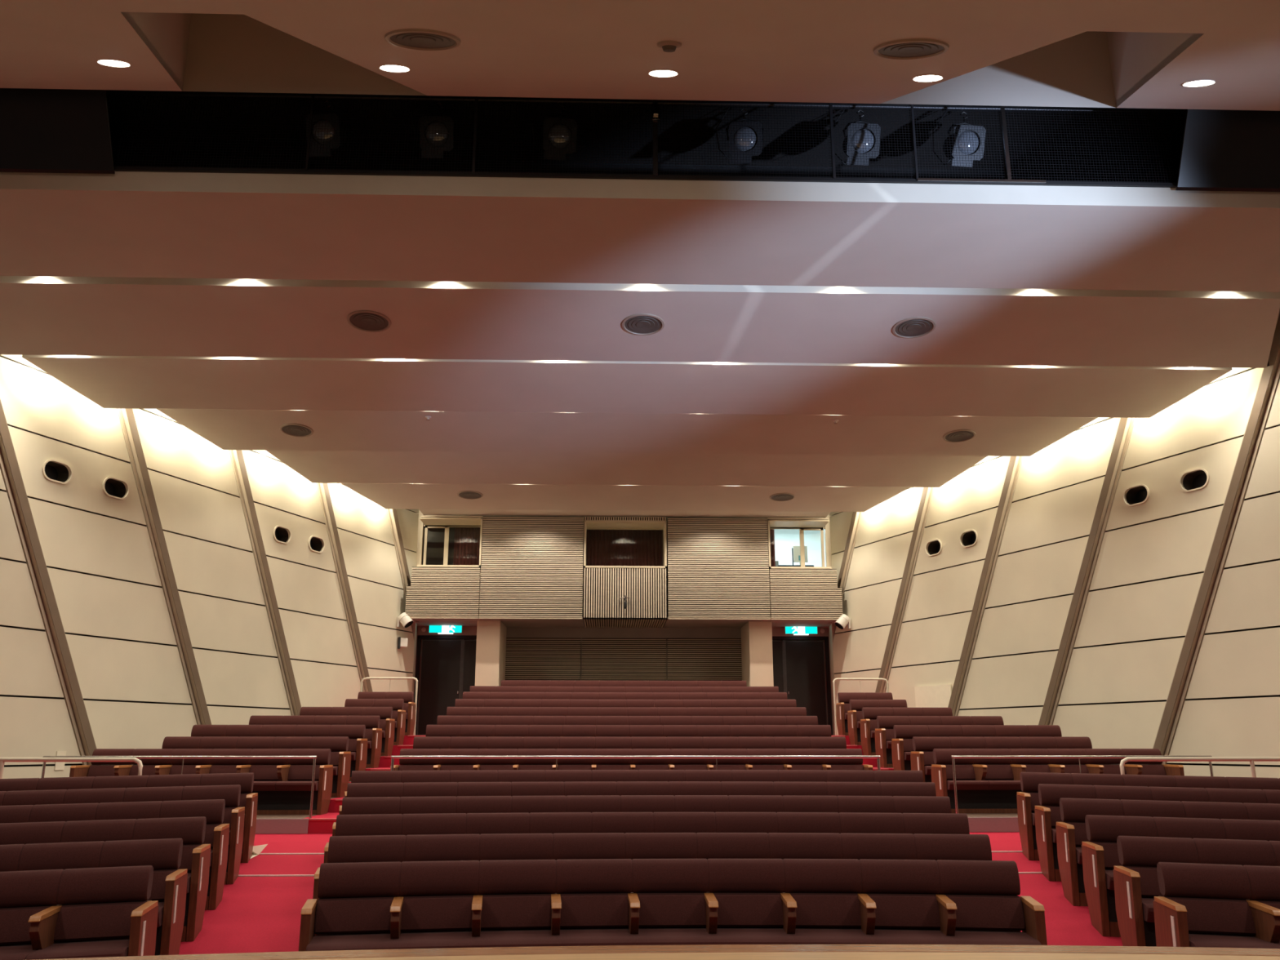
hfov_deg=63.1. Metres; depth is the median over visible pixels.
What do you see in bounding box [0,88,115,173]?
board
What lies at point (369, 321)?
ceiling vent
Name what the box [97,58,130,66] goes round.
recessed light
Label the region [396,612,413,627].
security camera
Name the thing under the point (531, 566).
wall
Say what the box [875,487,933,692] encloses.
trim
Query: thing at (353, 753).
seat cushion
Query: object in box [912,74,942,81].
recessed light
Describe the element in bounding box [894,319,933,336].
grille
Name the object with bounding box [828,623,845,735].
wall
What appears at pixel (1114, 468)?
trim
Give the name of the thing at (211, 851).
seat cushion
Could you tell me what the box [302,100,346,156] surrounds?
lantern
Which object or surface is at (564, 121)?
lantern
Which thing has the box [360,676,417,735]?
handrail
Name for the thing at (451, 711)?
bench
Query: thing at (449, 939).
seat cushion
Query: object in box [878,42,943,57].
grille
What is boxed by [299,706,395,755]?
bench
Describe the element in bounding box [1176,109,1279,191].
board
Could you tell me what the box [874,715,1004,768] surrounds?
bench
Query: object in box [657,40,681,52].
smoke detector
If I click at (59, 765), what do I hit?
card
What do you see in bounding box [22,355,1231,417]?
ceiling
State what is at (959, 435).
ceiling vent
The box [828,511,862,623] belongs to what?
trim
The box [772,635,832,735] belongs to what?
door
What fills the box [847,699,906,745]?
bench
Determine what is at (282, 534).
port
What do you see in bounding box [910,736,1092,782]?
bench
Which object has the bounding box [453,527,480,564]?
curtain
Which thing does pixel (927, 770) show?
seat cushion
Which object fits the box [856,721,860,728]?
seat cushion
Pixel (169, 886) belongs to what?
bench
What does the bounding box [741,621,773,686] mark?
column
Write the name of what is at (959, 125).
lantern
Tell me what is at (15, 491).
trim
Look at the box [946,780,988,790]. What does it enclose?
seat cushion
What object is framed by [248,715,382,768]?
bench
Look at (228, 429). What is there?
ceiling
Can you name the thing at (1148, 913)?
seat cushion
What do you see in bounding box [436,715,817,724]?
bench
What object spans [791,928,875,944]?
seat cushion
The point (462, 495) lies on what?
grille
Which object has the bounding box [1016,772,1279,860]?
bench
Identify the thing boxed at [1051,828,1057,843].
seat cushion
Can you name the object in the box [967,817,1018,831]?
stair riser
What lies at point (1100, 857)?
bench
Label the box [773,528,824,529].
ceiling
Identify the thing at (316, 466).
ceiling
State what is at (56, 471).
port
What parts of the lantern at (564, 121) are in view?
colour frame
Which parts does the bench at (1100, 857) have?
row plate, panel, backrest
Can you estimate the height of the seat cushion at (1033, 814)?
0.123 m
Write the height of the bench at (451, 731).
0.820 m
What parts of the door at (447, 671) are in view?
meeting post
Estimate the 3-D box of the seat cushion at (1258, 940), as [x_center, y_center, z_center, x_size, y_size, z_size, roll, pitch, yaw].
[3.623,2.889,6.409,0.518,0.123,0.488,-1,-14,9]
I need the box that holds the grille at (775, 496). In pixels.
[771,493,793,500]
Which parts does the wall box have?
plate, casing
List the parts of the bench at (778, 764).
backrest, backrest, backrest, backrest, backrest, backrest, backrest, backrest, backrest, backrest, backrest, backrest, panel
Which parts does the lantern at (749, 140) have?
colour frame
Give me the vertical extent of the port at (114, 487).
0.310 m
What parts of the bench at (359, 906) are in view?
panel, backrest, armrest, backrest, armrest, backrest, armrest, backrest, armrest, panel, backrest, armrest, backrest, armrest, backrest, armrest, backrest, armrest, backrest, panel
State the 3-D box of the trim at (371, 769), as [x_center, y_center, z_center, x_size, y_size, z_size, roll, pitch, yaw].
[-3.731,4.421,15.911,0.760,0.022,0.045,0,-14,-2]
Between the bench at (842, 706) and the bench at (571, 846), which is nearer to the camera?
the bench at (571, 846)
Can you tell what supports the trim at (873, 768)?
attached to the floor at (254, 914)
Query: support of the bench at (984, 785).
on the floor at (254, 914)
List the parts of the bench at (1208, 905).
panel, row plate, backrest, panel, backrest, armrest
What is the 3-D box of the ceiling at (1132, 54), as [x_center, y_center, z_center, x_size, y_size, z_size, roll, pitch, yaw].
[0.176,-3.405,7.255,19.000,2.219,3.140,0,-14,-2]
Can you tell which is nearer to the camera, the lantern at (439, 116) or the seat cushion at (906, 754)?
the lantern at (439, 116)
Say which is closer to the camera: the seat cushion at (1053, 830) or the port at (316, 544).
the seat cushion at (1053, 830)
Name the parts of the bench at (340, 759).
backrest, panel, row plate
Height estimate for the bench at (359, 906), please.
0.891 m
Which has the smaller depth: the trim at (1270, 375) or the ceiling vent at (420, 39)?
the ceiling vent at (420, 39)
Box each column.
[475,620,506,686]
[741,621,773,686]
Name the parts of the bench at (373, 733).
backrest, panel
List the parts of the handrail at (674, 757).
post, rail, post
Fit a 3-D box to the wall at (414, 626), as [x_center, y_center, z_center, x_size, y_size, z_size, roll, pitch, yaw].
[-5.240,2.998,24.163,0.300,6.358,1.090,0,-14,-2]
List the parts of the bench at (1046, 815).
row plate, panel, backrest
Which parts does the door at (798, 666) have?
meeting post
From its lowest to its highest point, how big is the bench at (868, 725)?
0.820 m
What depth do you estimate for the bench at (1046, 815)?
10.20 m
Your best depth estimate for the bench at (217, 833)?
9.07 m
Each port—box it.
[42,459,72,484]
[102,476,129,499]
[273,525,291,543]
[308,535,324,552]
[924,538,942,555]
[959,529,977,547]
[1122,484,1149,506]
[1178,467,1208,492]
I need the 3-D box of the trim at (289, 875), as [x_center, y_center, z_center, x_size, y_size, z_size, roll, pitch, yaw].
[-3.428,3.777,9.940,0.999,0.017,0.030,0,-14,-2]
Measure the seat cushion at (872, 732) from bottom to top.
0.123 m
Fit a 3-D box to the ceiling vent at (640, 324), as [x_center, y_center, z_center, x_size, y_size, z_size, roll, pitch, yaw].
[0.038,-1.895,12.710,0.525,0.074,0.521,-1,-14,3]
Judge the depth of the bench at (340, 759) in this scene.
14.86 m
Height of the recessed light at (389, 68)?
0.177 m
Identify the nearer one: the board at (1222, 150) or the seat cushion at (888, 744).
the board at (1222, 150)
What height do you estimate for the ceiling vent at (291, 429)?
0.078 m
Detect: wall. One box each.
[0,354,418,778]
[113,155,1177,184]
[400,622,417,702]
[404,515,843,620]
[413,626,833,735]
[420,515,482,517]
[422,527,454,564]
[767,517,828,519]
[774,529,826,566]
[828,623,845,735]
[829,308,1279,777]
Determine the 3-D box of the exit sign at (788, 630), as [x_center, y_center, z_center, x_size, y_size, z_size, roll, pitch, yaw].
[3.799,3.509,24.598,0.770,0.305,0.132,0,-14,-2]
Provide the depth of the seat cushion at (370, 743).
16.39 m
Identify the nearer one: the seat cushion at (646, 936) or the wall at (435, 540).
the seat cushion at (646, 936)
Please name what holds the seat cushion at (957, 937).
on the bench at (359, 906)
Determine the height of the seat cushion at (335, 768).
0.123 m
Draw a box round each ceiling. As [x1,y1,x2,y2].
[0,0,1279,111]
[0,170,1279,292]
[0,275,1279,368]
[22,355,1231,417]
[106,89,1186,172]
[156,408,1098,456]
[266,450,986,487]
[341,483,910,511]
[409,616,838,627]
[419,509,831,517]
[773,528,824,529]
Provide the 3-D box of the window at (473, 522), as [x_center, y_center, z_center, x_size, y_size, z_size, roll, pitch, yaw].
[-4.252,1.477,23.612,1.400,1.120,0.762,0,-14,-2]
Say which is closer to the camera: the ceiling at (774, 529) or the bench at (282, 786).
the bench at (282, 786)
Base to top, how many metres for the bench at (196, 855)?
0.973 m
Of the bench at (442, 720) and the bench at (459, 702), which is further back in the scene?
the bench at (459, 702)
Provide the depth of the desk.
24.73 m
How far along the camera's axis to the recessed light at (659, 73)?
7.85 m
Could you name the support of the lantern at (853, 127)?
hanging from the bar
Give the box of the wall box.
[397,636,408,648]
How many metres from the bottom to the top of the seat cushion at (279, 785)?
0.123 m
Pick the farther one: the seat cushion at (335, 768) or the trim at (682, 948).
the seat cushion at (335, 768)
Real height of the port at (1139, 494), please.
0.310 m
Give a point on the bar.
(115, 93)
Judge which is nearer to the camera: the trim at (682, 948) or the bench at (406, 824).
the trim at (682, 948)
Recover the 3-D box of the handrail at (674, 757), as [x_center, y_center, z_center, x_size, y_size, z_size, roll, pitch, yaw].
[-0.035,3.806,12.937,6.110,0.743,0.040,0,-14,-2]
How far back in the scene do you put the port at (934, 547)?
20.97 m
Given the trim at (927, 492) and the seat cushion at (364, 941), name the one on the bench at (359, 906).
the seat cushion at (364, 941)
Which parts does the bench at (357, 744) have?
backrest, panel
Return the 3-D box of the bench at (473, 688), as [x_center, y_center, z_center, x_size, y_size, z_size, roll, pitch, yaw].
[-0.300,4.519,20.774,6.355,0.820,0.776,0,-14,-2]
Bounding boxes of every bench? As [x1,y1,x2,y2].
[0,772,257,862]
[0,784,244,884]
[0,799,229,910]
[0,816,210,942]
[0,838,187,955]
[0,865,158,959]
[69,748,333,814]
[161,736,351,797]
[191,724,368,781]
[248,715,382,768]
[298,858,1047,951]
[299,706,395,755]
[312,832,991,935]
[324,812,969,862]
[332,795,951,835]
[338,781,936,814]
[344,698,405,745]
[344,769,923,797]
[357,691,415,735]
[390,748,872,771]
[413,736,846,764]
[425,724,831,737]
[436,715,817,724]
[446,706,806,715]
[454,698,796,707]
[462,691,787,699]
[469,685,778,692]
[501,680,746,686]
[835,692,893,735]
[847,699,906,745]
[860,707,952,755]
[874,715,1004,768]
[891,724,1062,770]
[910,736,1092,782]
[930,748,1184,813]
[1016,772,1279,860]
[1034,783,1279,881]
[1055,797,1279,906]
[1081,814,1279,937]
[1113,835,1279,946]
[1153,862,1279,948]
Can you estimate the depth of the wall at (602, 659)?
24.55 m
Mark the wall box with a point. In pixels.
(402, 642)
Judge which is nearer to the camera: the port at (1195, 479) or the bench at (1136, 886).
the bench at (1136, 886)
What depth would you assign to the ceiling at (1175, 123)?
10.82 m
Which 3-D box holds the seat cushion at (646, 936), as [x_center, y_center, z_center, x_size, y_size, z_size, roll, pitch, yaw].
[0.210,2.913,6.560,0.506,0.123,0.488,0,-14,-2]
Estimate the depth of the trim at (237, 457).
18.87 m
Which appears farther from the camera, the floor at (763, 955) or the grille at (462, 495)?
the grille at (462, 495)
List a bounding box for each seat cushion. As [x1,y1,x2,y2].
[0,944,36,959]
[25,938,128,959]
[156,902,164,927]
[186,872,191,893]
[209,849,213,866]
[253,781,276,791]
[275,781,319,791]
[306,933,394,951]
[333,766,337,775]
[351,751,355,760]
[367,741,372,748]
[382,730,385,737]
[392,931,475,949]
[475,929,555,947]
[555,928,635,946]
[634,928,715,945]
[712,928,795,944]
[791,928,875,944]
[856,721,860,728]
[870,730,875,737]
[870,928,956,944]
[885,741,891,748]
[903,751,911,759]
[924,765,931,774]
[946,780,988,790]
[951,930,1041,945]
[986,780,1021,790]
[1031,813,1035,825]
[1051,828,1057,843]
[1075,847,1082,864]
[1105,870,1114,889]
[1142,897,1154,922]
[1188,933,1279,948]
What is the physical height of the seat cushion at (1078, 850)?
0.123 m
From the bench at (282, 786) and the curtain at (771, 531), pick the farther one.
the curtain at (771, 531)
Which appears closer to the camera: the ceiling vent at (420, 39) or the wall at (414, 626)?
the ceiling vent at (420, 39)
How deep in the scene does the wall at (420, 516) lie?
23.41 m
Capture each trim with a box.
[0,398,96,764]
[33,944,1279,959]
[116,408,211,724]
[228,449,301,715]
[238,874,314,876]
[258,853,324,854]
[309,817,336,820]
[316,483,372,691]
[370,768,390,770]
[386,508,418,622]
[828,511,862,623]
[872,768,888,769]
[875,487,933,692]
[947,456,1022,715]
[991,850,1022,852]
[1017,871,1042,874]
[1038,417,1135,724]
[1152,312,1279,764]
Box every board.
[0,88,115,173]
[914,684,951,707]
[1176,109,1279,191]
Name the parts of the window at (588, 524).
sash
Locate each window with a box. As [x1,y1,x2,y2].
[417,517,483,567]
[583,520,666,568]
[767,519,831,568]
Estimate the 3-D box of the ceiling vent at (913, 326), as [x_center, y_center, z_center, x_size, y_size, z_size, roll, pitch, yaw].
[3.367,-1.871,12.805,0.525,0.074,0.521,-1,-14,3]
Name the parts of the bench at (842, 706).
panel, backrest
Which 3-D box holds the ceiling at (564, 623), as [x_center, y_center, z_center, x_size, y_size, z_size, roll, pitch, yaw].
[-0.351,3.267,23.878,9.900,0.060,1.900,0,-14,-2]
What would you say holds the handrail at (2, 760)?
on the floor at (254, 914)
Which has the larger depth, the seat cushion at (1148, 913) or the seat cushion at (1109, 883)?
the seat cushion at (1109, 883)
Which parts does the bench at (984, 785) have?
panel, row plate, backrest, armrest, backrest, armrest, backrest, armrest, backrest, armrest, backrest, armrest, backrest, panel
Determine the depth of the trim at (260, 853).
10.90 m
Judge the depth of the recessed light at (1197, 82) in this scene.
7.97 m
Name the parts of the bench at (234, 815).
backrest, panel, row plate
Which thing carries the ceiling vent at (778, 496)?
in the ceiling at (388, 495)
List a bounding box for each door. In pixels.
[413,635,476,735]
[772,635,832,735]
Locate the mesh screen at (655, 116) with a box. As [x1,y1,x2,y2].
[114,90,1176,187]
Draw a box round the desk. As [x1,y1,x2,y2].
[777,564,813,566]
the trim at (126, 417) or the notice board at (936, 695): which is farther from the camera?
the notice board at (936, 695)
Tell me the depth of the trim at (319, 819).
12.66 m
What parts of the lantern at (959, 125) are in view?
colour frame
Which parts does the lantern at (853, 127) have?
colour frame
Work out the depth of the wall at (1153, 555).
16.79 m
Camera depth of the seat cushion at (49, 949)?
6.11 m
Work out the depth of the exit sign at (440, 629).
24.29 m
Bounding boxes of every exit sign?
[428,625,462,634]
[784,626,817,635]
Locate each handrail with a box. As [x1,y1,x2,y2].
[0,757,142,778]
[40,755,316,818]
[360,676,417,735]
[391,755,879,770]
[832,678,888,735]
[951,755,1213,813]
[1120,756,1279,777]
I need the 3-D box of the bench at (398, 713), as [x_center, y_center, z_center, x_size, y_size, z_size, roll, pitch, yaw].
[-4.830,4.329,18.657,1.167,0.820,0.663,0,-14,-2]
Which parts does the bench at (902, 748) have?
panel, row plate, backrest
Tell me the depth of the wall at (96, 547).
16.69 m
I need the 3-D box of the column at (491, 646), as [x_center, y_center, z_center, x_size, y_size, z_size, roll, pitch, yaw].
[-3.395,4.539,23.670,0.520,2.528,1.500,0,-14,-2]
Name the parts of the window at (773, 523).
sash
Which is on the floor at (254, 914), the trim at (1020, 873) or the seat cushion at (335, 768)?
the trim at (1020, 873)
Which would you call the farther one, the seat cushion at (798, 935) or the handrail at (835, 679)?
the handrail at (835, 679)
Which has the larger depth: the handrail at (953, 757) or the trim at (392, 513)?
the trim at (392, 513)
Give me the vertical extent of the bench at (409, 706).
0.820 m
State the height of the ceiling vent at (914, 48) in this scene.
0.206 m
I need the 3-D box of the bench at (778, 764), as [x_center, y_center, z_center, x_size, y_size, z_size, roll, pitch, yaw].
[-0.096,3.986,13.805,6.355,0.820,0.776,0,-14,-2]
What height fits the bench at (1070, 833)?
0.973 m
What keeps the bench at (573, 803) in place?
on the floor
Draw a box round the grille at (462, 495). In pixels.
[458,492,481,498]
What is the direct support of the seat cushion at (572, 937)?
on the bench at (359, 906)
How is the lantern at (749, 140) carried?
hanging from the bar
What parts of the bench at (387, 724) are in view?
backrest, panel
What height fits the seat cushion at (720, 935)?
0.123 m
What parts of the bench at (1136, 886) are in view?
row plate, panel, backrest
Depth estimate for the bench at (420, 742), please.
15.07 m
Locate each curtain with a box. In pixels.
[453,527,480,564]
[769,528,775,566]
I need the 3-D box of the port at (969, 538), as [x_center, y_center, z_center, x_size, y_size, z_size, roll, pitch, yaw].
[6.368,1.128,19.888,0.265,0.310,0.500,6,-15,-23]
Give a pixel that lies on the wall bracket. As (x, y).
(624, 597)
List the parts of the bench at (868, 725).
panel, backrest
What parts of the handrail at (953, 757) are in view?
post, rail, post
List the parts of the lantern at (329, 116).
colour frame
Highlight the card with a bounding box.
[54,751,66,770]
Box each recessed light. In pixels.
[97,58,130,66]
[379,64,409,72]
[648,69,677,77]
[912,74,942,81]
[1182,80,1215,87]
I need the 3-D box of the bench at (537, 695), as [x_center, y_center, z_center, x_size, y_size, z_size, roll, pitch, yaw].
[-0.271,4.432,19.765,6.355,0.820,0.776,0,-14,-2]
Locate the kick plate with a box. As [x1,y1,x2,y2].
[255,818,308,834]
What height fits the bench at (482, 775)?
0.910 m
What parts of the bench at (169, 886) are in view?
backrest, panel, row plate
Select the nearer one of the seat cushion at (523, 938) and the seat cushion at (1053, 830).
the seat cushion at (523, 938)
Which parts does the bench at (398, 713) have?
backrest, panel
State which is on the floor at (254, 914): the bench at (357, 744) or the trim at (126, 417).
the bench at (357, 744)
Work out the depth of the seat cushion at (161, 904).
7.02 m
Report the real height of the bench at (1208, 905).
0.953 m
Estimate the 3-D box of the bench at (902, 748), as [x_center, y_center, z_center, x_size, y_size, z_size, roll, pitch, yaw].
[5.273,4.170,15.951,2.727,0.820,0.663,0,-14,-2]
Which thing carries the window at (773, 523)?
in the wall at (531, 566)
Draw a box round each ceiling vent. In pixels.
[280,423,313,436]
[346,310,391,332]
[384,28,461,50]
[457,490,483,499]
[621,313,664,335]
[769,493,795,501]
[873,38,949,59]
[892,316,936,338]
[942,429,975,442]
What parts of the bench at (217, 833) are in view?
backrest, panel, row plate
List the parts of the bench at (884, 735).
panel, backrest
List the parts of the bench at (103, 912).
backrest, armrest, panel, backrest, panel, row plate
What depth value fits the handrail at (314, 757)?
12.85 m
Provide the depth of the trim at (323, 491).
21.06 m
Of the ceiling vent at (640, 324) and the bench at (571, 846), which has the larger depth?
the ceiling vent at (640, 324)
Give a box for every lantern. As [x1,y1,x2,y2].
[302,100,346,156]
[412,101,457,158]
[531,104,578,160]
[716,107,764,163]
[830,108,880,165]
[932,110,986,167]
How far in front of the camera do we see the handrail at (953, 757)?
13.15 m
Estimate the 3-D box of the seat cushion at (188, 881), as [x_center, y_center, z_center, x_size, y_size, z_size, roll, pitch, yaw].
[-3.706,3.099,7.989,0.518,0.123,0.488,2,-14,-13]
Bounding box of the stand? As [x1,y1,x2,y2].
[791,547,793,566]
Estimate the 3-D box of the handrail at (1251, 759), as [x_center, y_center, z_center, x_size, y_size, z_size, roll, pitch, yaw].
[7.259,3.829,12.648,2.826,0.901,0.052,0,-14,-2]
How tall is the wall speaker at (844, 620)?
0.342 m
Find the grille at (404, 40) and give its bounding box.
[389,32,456,48]
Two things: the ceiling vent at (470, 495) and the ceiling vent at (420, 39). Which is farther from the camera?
the ceiling vent at (470, 495)
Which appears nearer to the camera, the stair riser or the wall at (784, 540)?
the stair riser
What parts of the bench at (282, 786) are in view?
panel, backrest, armrest, backrest, armrest, backrest, armrest, backrest, armrest, backrest, armrest, panel, backrest, panel, row plate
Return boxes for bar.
[106,90,1186,115]
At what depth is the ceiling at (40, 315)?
12.67 m
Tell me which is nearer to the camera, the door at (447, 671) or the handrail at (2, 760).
the handrail at (2, 760)
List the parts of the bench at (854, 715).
panel, backrest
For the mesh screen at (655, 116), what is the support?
attached to the ceiling at (120, 224)
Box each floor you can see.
[178,735,1122,955]
[291,951,1279,959]
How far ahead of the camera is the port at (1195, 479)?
15.62 m
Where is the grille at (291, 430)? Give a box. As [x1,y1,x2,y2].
[282,425,311,435]
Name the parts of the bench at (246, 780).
backrest, panel, row plate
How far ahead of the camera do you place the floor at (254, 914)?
9.22 m
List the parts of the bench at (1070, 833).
row plate, panel, backrest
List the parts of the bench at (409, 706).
backrest, panel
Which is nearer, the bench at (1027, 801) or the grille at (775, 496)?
the bench at (1027, 801)
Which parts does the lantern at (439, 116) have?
colour frame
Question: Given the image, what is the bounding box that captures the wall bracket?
[618,595,630,612]
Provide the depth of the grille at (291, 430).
16.98 m
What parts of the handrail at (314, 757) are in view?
post, rail, post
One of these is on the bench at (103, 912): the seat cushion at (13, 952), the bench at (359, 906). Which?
the seat cushion at (13, 952)
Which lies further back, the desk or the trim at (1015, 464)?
the desk
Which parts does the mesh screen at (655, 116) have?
post, post, frame, post, post, post, rail, post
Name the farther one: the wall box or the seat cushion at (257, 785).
the wall box
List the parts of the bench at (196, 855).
backrest, panel, row plate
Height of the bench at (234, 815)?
0.993 m
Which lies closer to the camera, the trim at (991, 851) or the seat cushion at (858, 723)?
the trim at (991, 851)
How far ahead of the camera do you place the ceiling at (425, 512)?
23.24 m
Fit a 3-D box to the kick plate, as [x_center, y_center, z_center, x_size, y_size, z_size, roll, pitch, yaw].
[-6.130,4.181,12.566,4.210,0.174,0.028,0,-14,-2]
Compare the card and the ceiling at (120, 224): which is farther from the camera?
the card
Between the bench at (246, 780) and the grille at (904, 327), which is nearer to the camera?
the bench at (246, 780)
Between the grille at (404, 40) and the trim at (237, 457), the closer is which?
the grille at (404, 40)
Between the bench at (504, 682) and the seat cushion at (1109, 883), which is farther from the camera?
the bench at (504, 682)
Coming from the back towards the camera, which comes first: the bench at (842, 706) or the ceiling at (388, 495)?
the ceiling at (388, 495)
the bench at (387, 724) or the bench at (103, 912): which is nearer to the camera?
the bench at (103, 912)
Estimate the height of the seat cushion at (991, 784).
0.123 m
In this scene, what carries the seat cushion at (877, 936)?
on the bench at (359, 906)
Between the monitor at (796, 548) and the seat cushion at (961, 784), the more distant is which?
the monitor at (796, 548)
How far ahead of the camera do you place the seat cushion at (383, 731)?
17.39 m
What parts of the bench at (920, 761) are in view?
panel, backrest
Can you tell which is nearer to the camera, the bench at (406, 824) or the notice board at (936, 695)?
the bench at (406, 824)
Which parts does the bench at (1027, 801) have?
row plate, panel, backrest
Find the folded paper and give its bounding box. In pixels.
[250,844,267,858]
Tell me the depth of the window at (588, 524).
23.59 m
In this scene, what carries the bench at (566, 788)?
on the floor
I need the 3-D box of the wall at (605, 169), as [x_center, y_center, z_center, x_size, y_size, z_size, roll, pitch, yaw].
[0.094,-3.400,10.105,18.000,1.650,2.590,0,-14,-2]
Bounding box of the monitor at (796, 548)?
[792,546,808,564]

